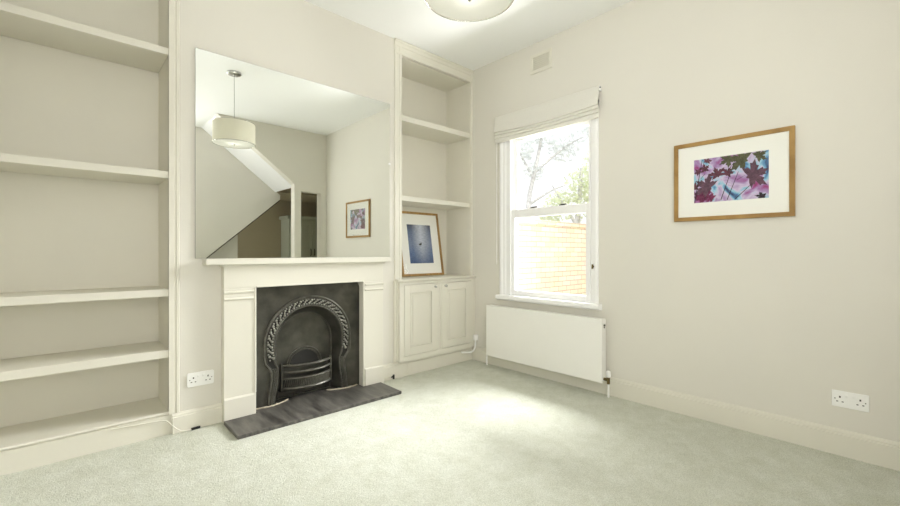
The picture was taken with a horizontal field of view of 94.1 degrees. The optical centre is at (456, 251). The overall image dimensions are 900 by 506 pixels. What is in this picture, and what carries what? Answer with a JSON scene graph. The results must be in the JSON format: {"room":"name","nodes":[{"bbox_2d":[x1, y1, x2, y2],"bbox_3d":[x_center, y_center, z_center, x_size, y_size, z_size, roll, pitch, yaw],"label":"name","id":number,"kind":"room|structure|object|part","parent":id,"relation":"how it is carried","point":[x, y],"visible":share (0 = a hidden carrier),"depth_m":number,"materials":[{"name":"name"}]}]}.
{"room":"living room","nodes":[
{"label":"living room","id":0,"kind":"room"},
{"bbox_2d":[180,0,393,411],"bbox_3d":[-1.259,-0.382,3.243,1.610,2.964,0.375,0,0,-43],"label":"wall","id":1,"kind":"structure","parent":0,"point":[302,39],"depth_m":2.83,"materials":[{"name":"paint"}]},
{"bbox_2d":[172,403,221,433],"bbox_3d":[-1.624,1.040,2.627,0.270,0.120,0.020,0,0,-43],"label":"baseboard","id":2,"kind":"structure","parent":1,"relation":"attached to","point":[210,414],"depth_m":2.62,"materials":[{"name":"paint"}]},
{"bbox_2d":[187,369,213,387],"bbox_3d":[-1.615,0.797,2.640,0.147,0.087,0.013,0,0,-43],"label":"double socket","id":3,"kind":"object","parent":1,"relation":"attached to","point":[194,379],"visible":1,"depth_m":2.64,"materials":[{"name":"white plastic"}]},
{"bbox_2d":[202,257,390,422],"bbox_3d":[-1.083,0.571,3.078,1.359,1.058,0.104,0,0,-43],"label":"fireplace surround","id":4,"kind":"object","parent":1,"relation":"attached to","point":[240,277],"visible":0.92,"depth_m":2.83,"materials":[{"name":"paint"}]},
{"bbox_2d":[195,48,390,258],"bbox_3d":[-1.106,-0.619,3.118,1.456,1.318,0.016,0,0,-43],"label":"wall mirror","id":5,"kind":"object","parent":4,"relation":"on","point":[287,166],"visible":1,"depth_m":2.99,"materials":[{"name":"silver mirror"}]},
{"bbox_2d":[202,257,390,264],"bbox_3d":[-1.083,0.062,3.078,1.359,0.040,0.104,0,0,-43],"label":"mantel shelf","id":6,"kind":"object","parent":4,"relation":"attached to","point":[329,260],"depth_m":2.99,"materials":[{"name":"paint"}]},
{"bbox_3d":[-1.069,0.089,3.107,1.226,0.014,0.081,0,0,-43],"label":"bed moulding","id":7,"kind":"part","parent":4,"relation":"part of","materials":[{"name":"paint"}]},
{"bbox_2d":[256,282,358,409],"bbox_3d":[-1.122,0.662,3.170,0.828,0.876,0.148,0,0,-43],"label":"fireplace insert","id":8,"kind":"object","parent":1,"relation":"in","point":[307,336],"visible":1,"depth_m":3.18,"materials":[{"name":"metal"}]},
{"bbox_3d":[-1.121,0.959,3.157,0.378,0.058,0.080,0,0,-43],"label":"ash plate","id":9,"kind":"part","parent":8,"relation":"part of","materials":[{"name":"metal"}]},
{"bbox_3d":[-1.173,0.803,3.217,0.220,0.104,0.005,0,0,-43],"label":"damper plate","id":10,"kind":"part","parent":8,"relation":"part of","materials":[{"name":"metal"}]},
{"bbox_3d":[-1.101,0.707,3.141,0.650,0.738,0.010,0,0,-43],"label":"arch moulding","id":11,"kind":"part","parent":8,"relation":"part of","materials":[{"name":"metal"}]},
{"bbox_2d":[383,347,471,380],"bbox_3d":[-0.252,1.032,3.922,1.103,0.135,0.020,0,0,-43],"label":"baseboard","id":12,"kind":"structure","parent":1,"relation":"attached to","point":[415,366],"depth_m":3.87,"materials":[{"name":"paint"}]},
{"bbox_2d":[0,360,899,505],"bbox_3d":[0.966,1.160,1.599,5.000,0.120,6.200,0,0,-43],"label":"floor","id":13,"kind":"structure","parent":0,"point":[470,432],"depth_m":2.16,"materials":[{"name":"carpet"}]},
{"bbox_2d":[0,0,179,475],"bbox_3d":[-2.187,-0.381,2.359,0.996,2.962,0.385,0,0,-43],"label":"bookcase","id":14,"kind":"object","parent":13,"relation":"on","point":[90,89],"visible":1,"depth_m":2.48,"materials":[{"name":"paint"}]},
{"bbox_3d":[-2.198,0.614,2.344,0.918,0.048,0.357,0,0,-43],"label":"shelf","id":15,"kind":"part","parent":14,"relation":"part of","materials":[{"name":"paint"}]},
{"bbox_3d":[-2.198,0.246,2.344,0.918,0.044,0.357,0,0,-43],"label":"shelf","id":16,"kind":"part","parent":14,"relation":"part of","materials":[{"name":"paint"}]},
{"bbox_3d":[-2.198,-0.467,2.344,0.918,0.043,0.357,0,0,-43],"label":"shelf","id":17,"kind":"part","parent":14,"relation":"part of","materials":[{"name":"paint"}]},
{"bbox_3d":[-2.198,-1.211,2.344,0.918,0.042,0.357,0,0,-43],"label":"shelf","id":18,"kind":"part","parent":14,"relation":"part of","materials":[{"name":"paint"}]},
{"bbox_3d":[-2.195,0.976,2.345,0.922,0.024,0.362,0,0,-43],"label":"shelf","id":19,"kind":"part","parent":14,"relation":"part of","materials":[{"name":"paint"}]},
{"bbox_3d":[-1.858,-0.381,2.678,0.034,2.962,0.372,0,0,-43],"label":"panel","id":20,"kind":"part","parent":14,"relation":"part of","materials":[{"name":"paint"}]},
{"bbox_3d":[-1.724,-0.442,2.553,0.057,2.841,0.031,0,0,-43],"label":"frame","id":21,"kind":"part","parent":14,"relation":"part of","materials":[{"name":"paint"}]},
{"bbox_2d":[111,420,199,430],"bbox_3d":[-1.766,1.044,2.475,0.432,0.111,0.026,0,0,-40],"label":"cable","id":22,"kind":"object","parent":13,"relation":"on","point":[196,427],"visible":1,"depth_m":2.49,"materials":[{"name":"paint"}]},
{"bbox_2d":[224,382,401,439],"bbox_3d":[-1.013,1.089,3.022,1.175,0.022,0.475,0,0,-43],"label":"hearth slab","id":23,"kind":"object","parent":13,"relation":"on","point":[318,403],"visible":0.84,"depth_m":2.91,"materials":[{"name":"stone"}]},
{"bbox_2d":[384,364,408,379],"bbox_3d":[-0.517,1.048,3.634,0.261,0.098,0.031,0,0,-43],"label":"cable","id":24,"kind":"object","parent":13,"relation":"on","point":[393,376],"visible":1,"depth_m":3.60,"materials":[{"name":"paint"}]},
{"bbox_2d":[393,274,475,362],"bbox_3d":[-0.294,0.602,4.085,0.974,0.723,0.439,0,0,-43],"label":"base cabinet","id":25,"kind":"object","parent":13,"relation":"on","point":[437,317],"visible":1,"depth_m":3.88,"materials":[{"name":"paint"}]},
{"bbox_3d":[-0.533,0.607,3.652,0.034,0.706,0.026,0,0,-43],"label":"moulding","id":26,"kind":"part","parent":25,"relation":"part of","materials":[{"name":"paint"}]},
{"bbox_3d":[-0.325,0.603,3.804,0.384,0.622,0.024,0,0,-43],"label":"door","id":27,"kind":"part","parent":25,"relation":"part of","materials":[{"name":"paint"}]},
{"bbox_2d":[394,274,475,282],"bbox_3d":[-0.297,0.254,4.096,0.964,0.027,0.419,0,0,-43],"label":"countertop","id":28,"kind":"structure","parent":25,"relation":"on","point":[446,276],"depth_m":3.95,"materials":[{"name":"paint"}]},
{"bbox_2d":[402,211,443,276],"bbox_3d":[-0.368,-0.083,4.228,0.530,0.644,0.130,0,0,-43],"label":"framed picture","id":29,"kind":"object","parent":28,"relation":"on","point":[421,242],"visible":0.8,"depth_m":4.23,"materials":[{"name":"white paper"}]},
{"bbox_2d":[407,224,433,262],"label":"print","id":30,"kind":"object","parent":29,"relation":"attached to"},
{"bbox_2d":[394,38,473,279],"bbox_3d":[-0.317,-0.811,4.114,0.968,2.100,0.400,0,0,-43],"label":"bookcase","id":31,"kind":"object","parent":28,"relation":"on","point":[433,94],"visible":0.79,"depth_m":4.31,"materials":[{"name":"paint"}]},
{"bbox_3d":[-0.433,-0.760,4.269,0.860,2.000,0.015,0,0,-43],"label":"panel","id":32,"kind":"part","parent":31,"relation":"part of","materials":[{"name":"paint"}]},
{"bbox_3d":[-0.189,-1.800,3.977,0.968,0.123,0.026,0,0,-43],"label":"cornice","id":33,"kind":"part","parent":31,"relation":"part of","materials":[{"name":"paint"}]},
{"bbox_3d":[-0.316,-1.759,4.146,0.860,0.042,0.354,0,0,-43],"label":"panel","id":34,"kind":"part","parent":31,"relation":"part of","materials":[{"name":"paint"}]},
{"bbox_3d":[-0.303,-0.478,4.133,0.860,0.043,0.357,0,0,-43],"label":"shelf","id":35,"kind":"part","parent":31,"relation":"part of","materials":[{"name":"paint"}]},
{"bbox_3d":[-0.303,-1.193,4.133,0.860,0.050,0.357,0,0,-43],"label":"shelf","id":36,"kind":"part","parent":31,"relation":"part of","materials":[{"name":"paint"}]},
{"bbox_3d":[0.014,-0.780,4.445,0.031,2.039,0.373,0,0,-43],"label":"panel","id":37,"kind":"part","parent":31,"relation":"part of","materials":[{"name":"paint"}]},
{"bbox_3d":[-0.005,0.603,4.106,0.388,0.622,0.024,0,0,-43],"label":"door","id":38,"kind":"part","parent":25,"relation":"part of","materials":[{"name":"paint"}]},
{"bbox_2d":[304,0,632,70],"bbox_3d":[0.966,-1.939,1.599,5.000,0.150,6.200,0,0,-43],"label":"ceiling","id":39,"kind":"structure","parent":0,"point":[473,46],"depth_m":3.43,"materials":[{"name":"paint"}]},
{"bbox_2d":[425,0,513,21],"bbox_3d":[0.056,-1.482,1.841,0.400,0.763,0.400,0,0,-43],"label":"pendant light","id":40,"kind":"object","parent":39,"relation":"hanging from","point":[456,10],"visible":1,"depth_m":1.93,"materials":[{"name":"white fabric"}]},
{"bbox_2d":[453,0,899,441],"bbox_3d":[1.179,-0.382,3.330,0.130,2.964,3.975,0,0,-43],"label":"wall","id":41,"kind":"structure","parent":0,"point":[774,315],"depth_m":2.61,"materials":[{"name":"paint"}]},
{"bbox_2d":[461,334,477,352],"bbox_3d":[0.129,0.927,4.215,0.189,0.179,0.039,0,0,-29],"label":"conduit","id":42,"kind":"object","parent":41,"relation":"attached to","point":[475,337],"visible":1,"depth_m":4.23,"materials":[{"name":"white plastic"}]},
{"bbox_2d":[530,48,551,74],"bbox_3d":[0.740,-1.677,3.691,0.012,0.170,0.228,0,0,-43],"label":"air vent","id":43,"kind":"object","parent":41,"relation":"in","point":[541,61],"visible":1,"depth_m":3.69,"materials":[{"name":"paint"}]},
{"bbox_2d":[495,100,601,310],"bbox_3d":[0.811,-0.370,3.696,0.222,1.660,1.057,0,0,-43],"label":"window","id":44,"kind":"structure","parent":41,"relation":"in","point":[510,211],"depth_m":3.73,"materials":[{"name":"white wood"}]},
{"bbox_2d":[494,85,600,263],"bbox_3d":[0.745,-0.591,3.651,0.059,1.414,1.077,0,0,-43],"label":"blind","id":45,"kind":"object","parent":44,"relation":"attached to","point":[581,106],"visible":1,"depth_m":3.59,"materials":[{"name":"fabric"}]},
{"bbox_3d":[0.383,-0.577,4.029,0.012,1.386,0.014,0,0,-43],"label":"pull cord","id":46,"kind":"part","parent":45,"relation":"part of","materials":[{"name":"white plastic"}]},
{"bbox_3d":[0.811,0.433,3.696,0.222,0.054,1.057,0,0,-43],"label":"sill","id":47,"kind":"part","parent":44,"relation":"part of","materials":[{"name":"white wood"}]},
{"bbox_3d":[0.812,-0.362,3.710,0.142,1.545,0.948,0,0,-43],"label":"box frame","id":48,"kind":"part","parent":44,"relation":"part of","materials":[{"name":"white wood"}]},
{"bbox_3d":[0.804,0.004,3.671,0.036,0.803,0.831,0,0,-43],"label":"sash","id":49,"kind":"part","parent":44,"relation":"part of","materials":[{"name":"clear glass"}]},
{"bbox_3d":[0.839,-0.707,3.704,0.035,0.763,0.831,0,0,-43],"label":"sash","id":50,"kind":"part","parent":44,"relation":"part of","materials":[{"name":"clear glass"}]},
{"bbox_2d":[486,305,610,397],"bbox_3d":[0.734,0.805,3.634,0.099,0.590,1.273,0,0,-43],"label":"radiator","id":51,"kind":"object","parent":41,"relation":"attached to","point":[567,344],"visible":1,"depth_m":3.51,"materials":[{"name":"metal"}]},
{"bbox_2d":[492,305,604,318],"bbox_3d":[0.719,0.515,3.635,0.052,0.006,1.173,0,0,-43],"label":"grille","id":52,"kind":"object","parent":51,"relation":"attached to","point":[495,307],"depth_m":3.59,"materials":[{"name":"metal"}]},
{"bbox_2d":[472,346,899,470],"bbox_3d":[1.277,1.031,3.117,0.020,0.138,3.290,0,0,-43],"label":"baseboard","id":53,"kind":"structure","parent":41,"relation":"attached to","point":[881,452],"depth_m":2.59,"materials":[{"name":"paint"}]},
{"bbox_2d":[674,125,794,221],"bbox_3d":[1.720,-0.468,2.644,0.020,0.521,0.652,0,0,-43],"label":"framed picture","id":54,"kind":"object","parent":41,"relation":"attached to","point":[748,175],"visible":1,"depth_m":2.61,"materials":[{"name":"paper"}]},
{"bbox_2d":[694,150,768,202],"bbox_3d":[1.720,-0.468,2.643,0.001,0.285,0.406,0,0,-43],"label":"print","id":55,"kind":"object","parent":54,"relation":"attached to","point":[742,176],"depth_m":2.63,"materials":[{"name":"multicoloured paper"}]},
{"bbox_2d":[832,389,868,411],"bbox_3d":[2.106,0.796,2.243,0.013,0.087,0.147,0,0,-43],"label":"double socket","id":56,"kind":"object","parent":41,"relation":"attached to","point":[855,401],"visible":1,"depth_m":2.24,"materials":[{"name":"white plastic"}]},
{"label":"outside","id":57,"kind":"structure","parent":0,"visible":0},
{"bbox_3d":[3.674,1.275,14.469,18.792,0.150,28.000,0,0,-43],"label":"ground","id":58,"kind":"structure","parent":57,"visible":0},
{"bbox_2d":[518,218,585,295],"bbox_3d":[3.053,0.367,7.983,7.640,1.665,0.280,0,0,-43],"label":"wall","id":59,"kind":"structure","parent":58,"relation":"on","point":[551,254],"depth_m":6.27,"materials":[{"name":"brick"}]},
{"bbox_2d":[520,126,588,218],"bbox_3d":[2.943,-1.608,12.429,3.436,5.627,1.375,0,0,13],"label":"tree","id":60,"kind":"object","parent":58,"relation":"on","point":[532,173],"visible":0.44,"depth_m":12.39,"materials":[{"name":"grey plant"}]},
{"bbox_2d":[539,152,588,223],"bbox_3d":[3.136,-0.719,10.599,2.090,3.839,1.256,0,0,29],"label":"tree","id":61,"kind":"object","parent":58,"relation":"on","point":[578,199],"visible":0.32,"depth_m":10.50,"materials":[{"name":"green plant"}]}
]}

